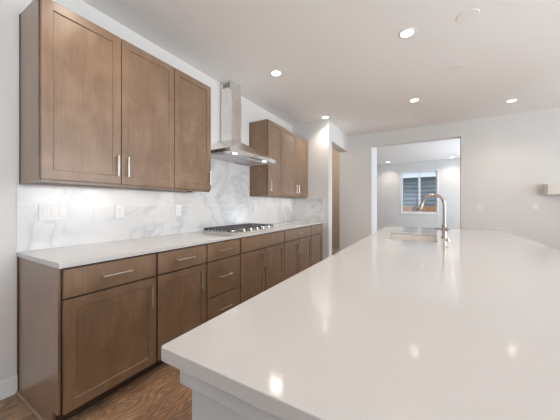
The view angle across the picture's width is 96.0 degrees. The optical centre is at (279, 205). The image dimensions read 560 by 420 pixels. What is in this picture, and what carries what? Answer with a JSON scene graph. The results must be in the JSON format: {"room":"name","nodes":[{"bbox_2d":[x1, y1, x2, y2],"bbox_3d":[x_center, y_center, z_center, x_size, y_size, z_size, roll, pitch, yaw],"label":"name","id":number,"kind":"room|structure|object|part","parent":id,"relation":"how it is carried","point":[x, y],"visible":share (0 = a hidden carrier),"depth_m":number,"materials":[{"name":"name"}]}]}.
{"room":"kitchen","nodes":[
{"label":"kitchen","id":0,"kind":"room"},
{"bbox_2d":[0,0,291,381],"bbox_3d":[-1.739,-0.186,1.745,0.150,2.802,7.680,0,0,30],"label":"wall","id":1,"kind":"structure","parent":0,"point":[10,10],"depth_m":1.63,"materials":[{"name":"white paint"}]},
{"bbox_2d":[0,375,16,400],"bbox_3d":[-2.646,1.157,0.014,0.014,0.115,3.775,0,0,30],"label":"baseboard","id":2,"kind":"structure","parent":1,"relation":"attached to","point":[8,387],"depth_m":1.60,"materials":[{"name":"white"}]},
{"bbox_2d":[19,0,173,189],"bbox_3d":[-1.314,-0.697,1.953,0.374,1.111,0.922,0,0,30],"label":"upper cabinet","id":3,"kind":"object","parent":1,"relation":"attached to","point":[96,108],"visible":1,"depth_m":1.70,"materials":[{"name":"brown wood"}]},
{"bbox_3d":[-1.563,-0.697,1.574,0.301,1.111,0.010,0,0,30],"label":"panel","id":4,"kind":"part","parent":3,"relation":"part of","materials":[{"name":"brown wood"}]},
{"bbox_3d":[-1.305,-0.704,1.687,0.020,1.088,0.451,0,0,30],"label":"door","id":5,"kind":"part","parent":3,"relation":"part of","materials":[{"name":"brown wood"}]},
{"bbox_3d":[-1.207,-0.156,1.899,0.022,0.030,0.908,0,0,30],"label":"rail","id":6,"kind":"part","parent":3,"relation":"part of","materials":[{"name":"brown wood"}]},
{"bbox_3d":[-1.184,-0.290,1.840,0.036,0.150,0.011,0,0,30],"label":"handle","id":7,"kind":"part","parent":3,"relation":"part of","materials":[{"name":"silver metal"}]},
{"bbox_3d":[-1.148,-0.290,1.902,0.036,0.150,0.011,0,0,30],"label":"handle","id":8,"kind":"part","parent":3,"relation":"part of","materials":[{"name":"silver metal"}]},
{"bbox_3d":[-1.076,-0.704,2.083,0.020,1.088,0.453,0,0,30],"label":"door","id":9,"kind":"part","parent":3,"relation":"part of","materials":[{"name":"brown wood"}]},
{"bbox_2d":[16,144,292,251],"bbox_3d":[-0.729,-0.233,3.331,0.010,1.066,3.922,0,0,30],"label":"tile backsplash","id":10,"kind":"structure","parent":1,"relation":"attached to","point":[91,211],"depth_m":2.32,"materials":[{"name":"stone"}]},
{"bbox_2d":[38,204,67,220],"bbox_3d":[-1.609,0.047,1.791,0.008,0.116,0.164,0,0,30],"label":"switch plate","id":11,"kind":"object","parent":10,"relation":"attached to","point":[46,212],"visible":1,"depth_m":1.78,"materials":[{"name":"white plastic"}]},
{"bbox_2d":[42,207,48,216],"bbox_3d":[-1.629,0.047,1.750,0.002,0.068,0.033,0,0,30],"label":"rocker switch","id":12,"kind":"object","parent":11,"relation":"attached to","point":[45,210],"depth_m":1.75,"materials":[{"name":"white plastic"}]},
{"bbox_2d":[51,207,56,216],"bbox_3d":[-1.606,0.047,1.790,0.002,0.068,0.033,0,0,30],"label":"rocker switch","id":13,"kind":"object","parent":11,"relation":"attached to","point":[53,209],"depth_m":1.79,"materials":[{"name":"white plastic"}]},
{"bbox_2d":[59,207,64,216],"bbox_3d":[-1.583,0.047,1.830,0.002,0.068,0.033,0,0,30],"label":"rocker switch","id":14,"kind":"object","parent":11,"relation":"attached to","point":[61,209],"depth_m":1.83,"materials":[{"name":"white plastic"}]},
{"bbox_2d":[115,205,123,217],"bbox_3d":[-1.386,0.049,2.177,0.008,0.116,0.072,0,0,30],"label":"wall outlet","id":15,"kind":"object","parent":10,"relation":"attached to","point":[119,209],"visible":1,"depth_m":2.17,"materials":[{"name":"white plastic"}]},
{"bbox_2d":[118,207,121,214],"bbox_3d":[-1.384,0.049,2.175,0.002,0.068,0.033,0,0,30],"label":"receptacle","id":16,"kind":"object","parent":15,"relation":"attached to","point":[119,208],"depth_m":2.18,"materials":[{"name":"white plastic"}]},
{"bbox_2d":[175,205,180,215],"bbox_3d":[-1.086,0.049,2.696,0.008,0.116,0.072,0,0,30],"label":"wall outlet","id":17,"kind":"object","parent":10,"relation":"attached to","point":[177,207],"visible":1,"depth_m":2.69,"materials":[{"name":"white plastic"}]},
{"bbox_2d":[173,68,210,191],"bbox_3d":[-0.971,-0.697,2.546,0.374,1.111,0.447,0,0,30],"label":"upper cabinet","id":18,"kind":"object","parent":1,"relation":"attached to","point":[192,97],"visible":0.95,"depth_m":2.45,"materials":[{"name":"brown wood"}]},
{"bbox_3d":[-0.867,-0.156,2.486,0.022,0.030,0.447,0,0,30],"label":"rail","id":19,"kind":"part","parent":18,"relation":"part of","materials":[{"name":"brown wood"}]},
{"bbox_2d":[211,80,275,165],"bbox_3d":[-0.504,-1.086,3.217,0.492,1.002,0.945,0,0,30],"label":"range hood","id":20,"kind":"object","parent":1,"relation":"attached to","point":[230,148],"visible":0.91,"depth_m":3.20,"materials":[{"name":"silver metal"}]},
{"bbox_2d":[249,119,282,196],"bbox_3d":[-0.194,-0.697,3.891,0.374,1.111,0.432,0,0,30],"label":"upper cabinet","id":21,"kind":"object","parent":1,"relation":"attached to","point":[265,136],"visible":0.96,"depth_m":3.74,"materials":[{"name":"brown wood"}]},
{"bbox_3d":[-0.320,-0.697,3.724,0.301,1.111,0.010,0,0,30],"label":"panel","id":22,"kind":"part","parent":21,"relation":"part of","materials":[{"name":"brown wood"}]},
{"bbox_3d":[-0.070,-0.704,3.822,0.020,1.088,0.421,0,0,30],"label":"door","id":23,"kind":"part","parent":21,"relation":"part of","materials":[{"name":"brown wood"}]},
{"bbox_2d":[282,127,307,197],"bbox_3d":[0.158,-0.697,4.498,0.374,1.111,0.971,0,0,30],"label":"upper cabinet","id":24,"kind":"object","parent":1,"relation":"attached to","point":[295,147],"visible":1,"depth_m":4.37,"materials":[{"name":"brown wood"}]},
{"bbox_3d":[0.162,-0.704,4.222,0.020,1.088,0.492,0,0,30],"label":"door","id":25,"kind":"part","parent":24,"relation":"part of","materials":[{"name":"brown wood"}]},
{"bbox_3d":[0.405,-0.704,4.643,0.020,1.088,0.468,0,0,30],"label":"door","id":26,"kind":"part","parent":24,"relation":"part of","materials":[{"name":"brown wood"}]},
{"bbox_2d":[0,253,334,419],"bbox_3d":[2.003,1.255,2.914,8.950,0.080,13.850,0,0,30],"label":"floor","id":27,"kind":"structure","parent":0,"point":[158,394],"depth_m":1.55,"materials":[{"name":"brown wood"}]},
{"bbox_2d":[15,253,155,419],"bbox_3d":[-1.286,0.773,1.712,0.664,0.883,0.578,0,0,30],"label":"base cabinet","id":28,"kind":"object","parent":27,"relation":"on","point":[86,332],"visible":0.97,"depth_m":1.50,"materials":[{"name":"brown wood"}]},
{"bbox_3d":[-1.472,1.206,1.496,0.529,0.018,0.018,0,0,30],"label":"shoe molding","id":29,"kind":"part","parent":28,"relation":"part of","materials":[{"name":"brown wood"}]},
{"bbox_3d":[-1.443,0.773,1.496,0.608,0.883,0.012,0,0,30],"label":"panel","id":30,"kind":"part","parent":28,"relation":"part of","materials":[{"name":"brown wood"}]},
{"bbox_3d":[-1.031,0.423,1.581,0.020,0.156,0.534,0,0,30],"label":"drawer","id":31,"kind":"part","parent":28,"relation":"part of","materials":[{"name":"brown wood"}]},
{"bbox_3d":[-1.031,0.817,1.581,0.020,0.612,0.534,0,0,30],"label":"door","id":32,"kind":"part","parent":28,"relation":"part of","materials":[{"name":"brown wood"}]},
{"bbox_3d":[-1.008,0.420,1.565,0.036,0.011,0.170,0,0,30],"label":"handle","id":33,"kind":"part","parent":28,"relation":"part of","materials":[{"name":"silver metal"}]},
{"bbox_3d":[-0.895,0.637,1.760,0.036,0.150,0.011,0,0,30],"label":"handle","id":34,"kind":"part","parent":28,"relation":"part of","materials":[{"name":"silver metal"}]},
{"bbox_2d":[16,221,323,268],"bbox_3d":[-0.450,0.316,3.169,0.654,0.030,3.921,0,0,30],"label":"countertop","id":35,"kind":"structure","parent":28,"relation":"on","point":[76,255],"depth_m":1.84,"materials":[{"name":"white stone"}]},
{"bbox_2d":[204,223,277,233],"bbox_3d":[-0.463,0.279,3.205,0.500,0.043,0.915,0,0,30],"label":"gas cooktop","id":36,"kind":"object","parent":35,"relation":"in","point":[239,228],"visible":1,"depth_m":3.00,"materials":[{"name":"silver metal"}]},
{"bbox_2d":[150,244,205,369],"bbox_3d":[-1.022,0.773,2.169,0.664,0.883,0.477,0,0,30],"label":"base cabinet","id":37,"kind":"object","parent":27,"relation":"on","point":[180,276],"visible":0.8,"depth_m":1.98,"materials":[{"name":"brown wood"}]},
{"bbox_3d":[-0.774,0.423,2.026,0.020,0.156,0.464,0,0,30],"label":"drawer","id":38,"kind":"part","parent":37,"relation":"part of","materials":[{"name":"brown wood"}]},
{"bbox_3d":[-0.774,0.817,2.026,0.020,0.612,0.464,0,0,30],"label":"door","id":39,"kind":"part","parent":37,"relation":"part of","materials":[{"name":"brown wood"}]},
{"bbox_3d":[-0.753,0.420,2.006,0.036,0.011,0.170,0,0,30],"label":"handle","id":40,"kind":"part","parent":37,"relation":"part of","materials":[{"name":"silver metal"}]},
{"bbox_3d":[-0.668,0.637,2.154,0.036,0.150,0.011,0,0,30],"label":"handle","id":41,"kind":"part","parent":37,"relation":"part of","materials":[{"name":"silver metal"}]},
{"bbox_2d":[205,238,239,321],"bbox_3d":[-0.785,0.773,2.577,0.664,0.883,0.464,0,0,30],"label":"base cabinet","id":42,"kind":"object","parent":27,"relation":"on","point":[222,257],"visible":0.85,"depth_m":2.40,"materials":[{"name":"brown wood"}]},
{"bbox_3d":[-0.538,0.981,2.434,0.020,0.283,0.451,0,0,30],"label":"drawer","id":43,"kind":"part","parent":42,"relation":"part of","materials":[{"name":"brown wood"}]},
{"bbox_3d":[-0.538,0.670,2.434,0.020,0.319,0.451,0,0,30],"label":"drawer","id":44,"kind":"part","parent":42,"relation":"part of","materials":[{"name":"brown wood"}]},
{"bbox_3d":[-0.538,0.423,2.434,0.020,0.156,0.451,0,0,30],"label":"drawer","id":45,"kind":"part","parent":42,"relation":"part of","materials":[{"name":"brown wood"}]},
{"bbox_2d":[180,370,280,419],"bbox_3d":[1.083,0.773,1.839,0.948,0.884,3.571,0,0,30],"label":"kitchen island","id":46,"kind":"object","parent":27,"relation":"on","point":[209,402],"visible":0.02,"depth_m":0.48,"materials":[{"name":"grey paint"}]},
{"bbox_3d":[0.202,0.790,0.309,0.884,0.850,0.012,0,0,30],"label":"panel","id":47,"kind":"part","parent":46,"relation":"part of","materials":[{"name":"grey paint"}]},
{"bbox_2d":[161,226,559,419],"bbox_3d":[1.209,0.316,1.780,1.295,0.030,3.619,0,0,30],"label":"island countertop","id":48,"kind":"structure","parent":46,"relation":"on","point":[467,326],"depth_m":0.57,"materials":[{"name":"white stone"}]},
{"bbox_2d":[386,234,435,241],"bbox_3d":[1.284,0.443,2.480,0.442,0.224,0.712,0,0,30],"label":"undermount sink","id":49,"kind":"object","parent":48,"relation":"in","point":[394,237],"visible":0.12,"depth_m":2.77,"materials":[{"name":"white ceramic"}]},
{"bbox_2d":[417,193,448,237],"bbox_3d":[1.438,0.092,2.377,0.262,0.416,0.080,0,0,30],"label":"kitchen faucet","id":50,"kind":"object","parent":48,"relation":"on","point":[444,228],"visible":1,"depth_m":2.34,"materials":[{"name":"silver metal"}]},
{"bbox_3d":[1.491,0.220,2.323,0.117,0.035,0.033,0,0,27],"label":"lever handle","id":51,"kind":"part","parent":50,"relation":"part of","materials":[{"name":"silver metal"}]},
{"bbox_2d":[239,230,283,303],"bbox_3d":[-0.431,0.773,3.189,0.664,0.883,0.948,0,0,30],"label":"base cabinet","id":52,"kind":"object","parent":27,"relation":"on","point":[261,255],"visible":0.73,"depth_m":2.96,"materials":[{"name":"brown wood"}]},
{"bbox_3d":[-0.302,0.817,2.840,0.020,0.612,0.460,0,0,30],"label":"door","id":53,"kind":"part","parent":52,"relation":"part of","materials":[{"name":"brown wood"}]},
{"bbox_3d":[-0.065,0.817,3.251,0.020,0.612,0.460,0,0,30],"label":"door","id":54,"kind":"part","parent":52,"relation":"part of","materials":[{"name":"brown wood"}]},
{"bbox_2d":[283,226,310,280],"bbox_3d":[0.040,0.773,4.005,0.664,0.883,0.934,0,0,30],"label":"base cabinet","id":55,"kind":"object","parent":27,"relation":"on","point":[297,241],"visible":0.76,"depth_m":3.79,"materials":[{"name":"brown wood"}]},
{"bbox_3d":[0.171,0.817,3.659,0.020,0.612,0.454,0,0,30],"label":"door","id":56,"kind":"part","parent":55,"relation":"part of","materials":[{"name":"brown wood"}]},
{"bbox_3d":[0.288,0.423,3.861,0.020,0.156,0.921,0,0,30],"label":"drawer","id":57,"kind":"part","parent":55,"relation":"part of","materials":[{"name":"brown wood"}]},
{"bbox_3d":[0.405,0.817,4.064,0.020,0.612,0.454,0,0,30],"label":"door","id":58,"kind":"part","parent":55,"relation":"part of","materials":[{"name":"brown wood"}]},
{"bbox_2d":[310,224,321,265],"bbox_3d":[0.405,0.773,4.636,0.664,0.883,0.523,0,0,30],"label":"base cabinet","id":59,"kind":"object","parent":27,"relation":"on","point":[316,230],"visible":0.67,"depth_m":4.46,"materials":[{"name":"brown wood"}]},
{"bbox_3d":[0.653,0.423,4.493,0.020,0.156,0.510,0,0,30],"label":"drawer","id":60,"kind":"part","parent":59,"relation":"part of","materials":[{"name":"brown wood"}]},
{"bbox_2d":[292,120,346,259],"bbox_3d":[0.464,-0.186,5.648,1.747,2.802,1.282,0,0,30],"label":"wall","id":61,"kind":"structure","parent":0,"point":[321,136],"depth_m":4.75,"materials":[{"name":"white paint"}]},
{"bbox_2d":[293,198,322,221],"bbox_3d":[0.532,0.080,4.862,0.641,0.442,0.010,0,0,30],"label":"tile backsplash","id":62,"kind":"structure","parent":61,"relation":"attached to","point":[304,209],"depth_m":4.85,"materials":[{"name":"stone"}]},
{"bbox_2d":[82,0,559,164],"bbox_3d":[2.003,-1.635,2.914,8.950,0.104,13.850,0,0,30],"label":"ceiling","id":63,"kind":"structure","parent":0,"point":[347,62],"depth_m":2.65,"materials":[{"name":"white paint"}]},
{"bbox_2d":[270,70,281,76],"bbox_3d":[-0.046,-1.585,3.018,0.152,0.004,0.152,0,0,30],"label":"recessed light","id":64,"kind":"object","parent":63,"relation":"in","point":[275,73],"visible":1,"depth_m":3.02,"materials":[{"name":"white plastic"}]},
{"bbox_2d":[398,27,416,38],"bbox_3d":[1.170,-1.585,2.316,0.152,0.004,0.152,0,0,30],"label":"recessed light","id":65,"kind":"object","parent":63,"relation":"in","point":[408,32],"visible":1,"depth_m":2.30,"materials":[{"name":"white"}]},
{"bbox_2d":[409,98,419,101],"bbox_3d":[2.022,-1.585,3.792,0.152,0.004,0.152,0,0,30],"label":"recessed light","id":66,"kind":"object","parent":63,"relation":"in","point":[413,99],"visible":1,"depth_m":3.79,"materials":[{"name":"white"}]},
{"bbox_2d":[505,99,518,102],"bbox_3d":[3.506,-1.585,3.811,0.152,0.004,0.152,0,0,30],"label":"recessed light","id":67,"kind":"object","parent":63,"relation":"in","point":[510,100],"visible":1,"depth_m":3.79,"materials":[{"name":"white"}]},
{"bbox_2d":[332,148,339,248],"bbox_3d":[0.597,-0.186,6.057,1.567,2.802,1.736,0,0,30],"label":"wall","id":68,"kind":"structure","parent":0,"point":[335,154],"depth_m":6.42,"materials":[{"name":"beige paint"}]},
{"bbox_2d":[377,158,459,230],"bbox_3d":[5.151,-0.186,9.006,6.500,2.802,0.150,0,0,30],"label":"wall","id":69,"kind":"structure","parent":0,"point":[388,175],"depth_m":9.06,"materials":[{"name":"white paint"}]},
{"bbox_2d":[400,169,438,213],"bbox_3d":[4.997,-0.480,9.059,1.200,1.560,0.112,0,0,30],"label":"window","id":70,"kind":"structure","parent":69,"relation":"in","point":[419,172],"depth_m":9.06,"materials":[{"name":"white plastic"}]},
{"bbox_2d":[340,107,559,250],"bbox_3d":[4.303,-0.186,4.576,6.333,2.802,0.708,0,0,30],"label":"wall","id":71,"kind":"structure","parent":0,"point":[507,160],"depth_m":4.49,"materials":[{"name":"white paint"}]},
{"bbox_2d":[475,203,483,209],"bbox_3d":[3.613,0.015,4.562,0.118,0.116,0.008,0,0,30],"label":"switch plate","id":72,"kind":"object","parent":71,"relation":"attached to","point":[478,206],"visible":1,"depth_m":4.56,"materials":[{"name":"white plastic"}]},
{"bbox_2d":[532,203,537,209],"bbox_3d":[4.251,0.020,4.193,0.072,0.116,0.008,0,0,30],"label":"switch plate","id":73,"kind":"object","parent":71,"relation":"attached to","point":[534,205],"visible":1,"depth_m":4.19,"materials":[{"name":"white plastic"}]},
{"bbox_2d":[544,183,559,194],"bbox_3d":[5.044,-0.265,3.647,1.720,0.175,0.160,0,0,30],"label":"mantel shelf","id":74,"kind":"object","parent":71,"relation":"attached to","point":[550,188],"visible":1,"depth_m":3.99,"materials":[{"name":"white"}]},
{"label":"outside","id":75,"kind":"structure","parent":0,"visible":0},
{"bbox_3d":[10.164,1.375,17.572,24.000,0.080,19.400,0,0,30],"label":"lawn","id":76,"kind":"structure","parent":75,"visible":0},
{"bbox_2d":[403,172,435,211],"bbox_3d":[7.999,-0.705,13.828,12.000,4.080,4.450,0,0,30],"label":"house","id":77,"kind":"structure","parent":76,"relation":"on","point":[428,180],"depth_m":12.39,"materials":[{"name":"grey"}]},
{"bbox_2d":[403,206,435,211],"bbox_3d":[6.217,0.680,10.798,3.250,1.310,0.120,0,0,30],"label":"fence","id":78,"kind":"object","parent":76,"relation":"on","point":[405,208],"visible":0.09,"depth_m":10.96,"materials":[{"name":"brown wood"}]}
]}

